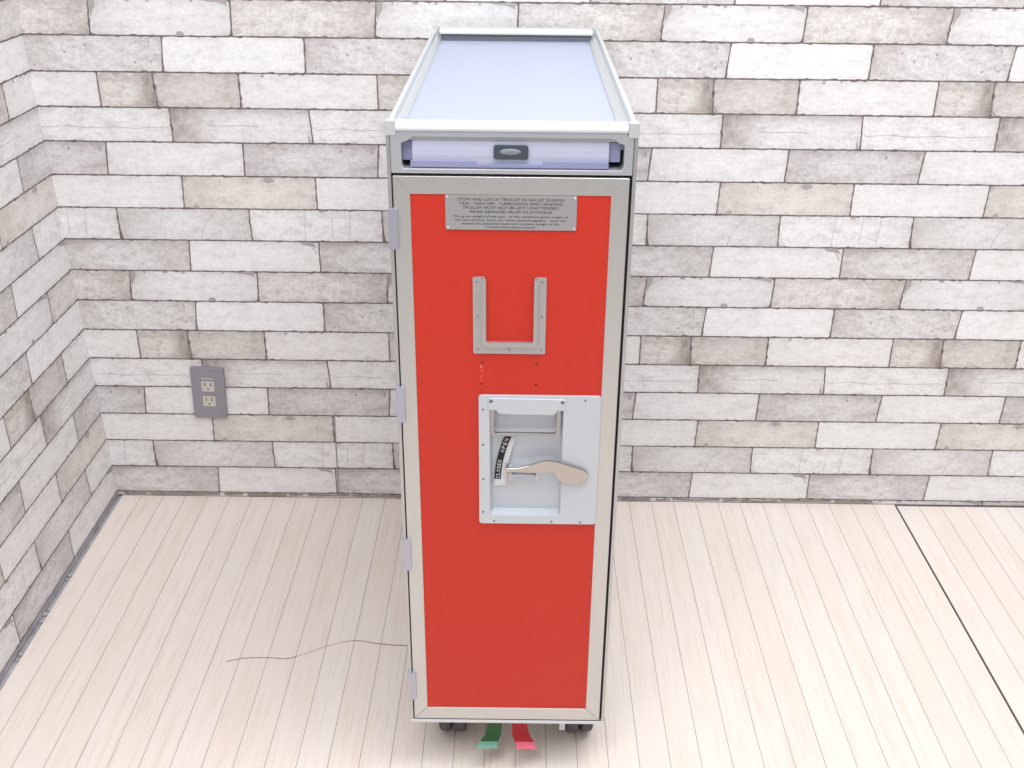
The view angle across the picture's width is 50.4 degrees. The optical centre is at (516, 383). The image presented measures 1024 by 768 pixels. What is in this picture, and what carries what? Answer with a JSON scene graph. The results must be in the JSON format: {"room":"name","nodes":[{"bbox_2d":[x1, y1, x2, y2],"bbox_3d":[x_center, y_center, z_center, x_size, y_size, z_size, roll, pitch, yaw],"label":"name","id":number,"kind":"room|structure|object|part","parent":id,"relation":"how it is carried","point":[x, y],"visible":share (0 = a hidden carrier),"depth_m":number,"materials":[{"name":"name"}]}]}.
{"room":"empty room","nodes":[
{"label":"empty room","id":0,"kind":"room"},
{"bbox_2d":[0,0,118,682],"bbox_3d":[-0.964,-0.094,0.528,0.121,2.373,3.176,1,26,0],"label":"wall","id":1,"kind":"structure","parent":0,"point":[58,485],"depth_m":2.06,"materials":[{"name":"brick"}]},
{"bbox_2d":[0,495,1023,767],"bbox_3d":[1.067,1.227,0.591,4.200,0.060,4.300,1,26,0],"label":"floor","id":2,"kind":"structure","parent":0,"point":[742,635],"depth_m":2.00,"materials":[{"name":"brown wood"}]},
{"bbox_2d":[226,640,407,661],"bbox_3d":[-0.338,0.486,1.999,0.383,0.001,0.034,-3,26,-8],"label":"wire","id":3,"kind":"object","parent":2,"relation":"on","point":[352,640],"visible":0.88,"depth_m":1.99,"materials":[{"name":"beige"}]},
{"bbox_2d":[384,25,639,748],"bbox_3d":[-0.009,-0.016,1.858,0.303,1.032,0.787,1,26,0],"label":"cart","id":4,"kind":"object","parent":2,"relation":"on","point":[512,152],"visible":1,"depth_m":1.47,"materials":[{"name":"metal"}]},
{"bbox_3d":[-0.156,-0.058,1.842,0.005,0.911,0.777,1,26,0],"label":"panel","id":5,"kind":"part","parent":4,"relation":"part of","materials":[{"name":"metal"}]},
{"bbox_3d":[-0.147,-0.471,1.639,0.015,0.022,0.751,1,26,0],"label":"rail","id":6,"kind":"part","parent":4,"relation":"part of","materials":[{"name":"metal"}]},
{"bbox_3d":[-0.013,0.358,2.045,0.299,0.012,0.778,1,26,0],"label":"plate","id":7,"kind":"part","parent":4,"relation":"part of","materials":[{"name":"metal"}]},
{"bbox_3d":[-0.012,0.132,1.512,0.245,0.815,0.016,1,26,0],"label":"door panel","id":8,"kind":"part","parent":4,"relation":"part of","materials":[{"name":"red metal"}]},
{"bbox_2d":[402,140,620,168],"bbox_3d":[-0.007,-0.283,1.317,0.263,0.037,0.035,1,26,0],"label":"drawer","id":9,"kind":"object","parent":4,"relation":"on","point":[416,154],"depth_m":1.31,"materials":[{"name":"plastic"}]},
{"bbox_3d":[-0.006,-0.308,1.296,0.276,0.010,0.020,1,26,0],"label":"rail","id":10,"kind":"part","parent":4,"relation":"part of","materials":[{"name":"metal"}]},
{"bbox_3d":[-0.005,-0.454,1.647,0.272,0.010,0.753,1,26,0],"label":"panel","id":11,"kind":"part","parent":4,"relation":"part of","materials":[{"name":"white metal"}]},
{"bbox_3d":[-0.001,-0.642,1.977,0.276,0.010,0.019,1,26,0],"label":"rail","id":12,"kind":"part","parent":4,"relation":"part of","materials":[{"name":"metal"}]},
{"bbox_3d":[0.011,0.050,1.462,0.094,0.045,0.006,1,26,0],"label":"bail handle","id":13,"kind":"part","parent":4,"relation":"part of","materials":[{"name":"silver metal"}]},
{"bbox_3d":[0.030,0.103,1.493,0.163,0.202,0.015,1,26,0],"label":"latch plate","id":14,"kind":"part","parent":4,"relation":"part of","materials":[{"name":"silver metal"}]},
{"bbox_3d":[0.041,0.117,1.496,0.113,0.036,0.020,1,26,0],"label":"latch lever","id":15,"kind":"part","parent":4,"relation":"part of","materials":[{"name":"silver metal"}]},
{"bbox_3d":[0.138,-0.468,1.639,0.018,0.022,0.751,1,26,0],"label":"rail","id":16,"kind":"part","parent":4,"relation":"part of","materials":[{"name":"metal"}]},
{"bbox_3d":[0.140,-0.055,1.842,0.005,0.911,0.777,1,26,0],"label":"panel","id":17,"kind":"part","parent":4,"relation":"part of","materials":[{"name":"metal"}]},
{"bbox_2d":[895,506,1023,733],"bbox_3d":[0.842,1.179,0.623,0.004,0.002,4.096,1,26,0],"label":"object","id":18,"kind":"structure","parent":2,"relation":"attached to","point":[895,506],"depth_m":2.08,"materials":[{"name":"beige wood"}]},
{"bbox_2d":[15,0,1023,506],"bbox_3d":[0.722,-0.788,1.976,3.345,2.370,0.062,1,26,0],"label":"wall","id":19,"kind":"structure","parent":0,"point":[826,295],"depth_m":2.19,"materials":[{"name":"brick"}]},
{"bbox_2d":[190,366,227,417],"bbox_3d":[-0.664,0.018,2.344,0.071,0.120,0.009,2,26,-1],"label":"power outlet","id":20,"kind":"object","parent":19,"relation":"attached to","point":[207,383],"visible":1,"depth_m":2.34,"materials":[{"name":"grey plastic"}]},
{"bbox_2d":[201,381,214,391],"bbox_3d":[-0.663,0.005,2.334,0.028,0.025,0.002,1,26,0],"label":"socket","id":21,"kind":"object","parent":20,"relation":"attached to","point":[206,386],"depth_m":2.33,"materials":[{"name":"beige plastic"}]},
{"bbox_2d":[203,396,215,405],"bbox_3d":[-0.664,0.037,2.349,0.028,0.025,0.002,1,26,0],"label":"socket","id":22,"kind":"object","parent":20,"relation":"attached to","point":[207,400],"depth_m":2.35,"materials":[{"name":"beige plastic"}]}
]}

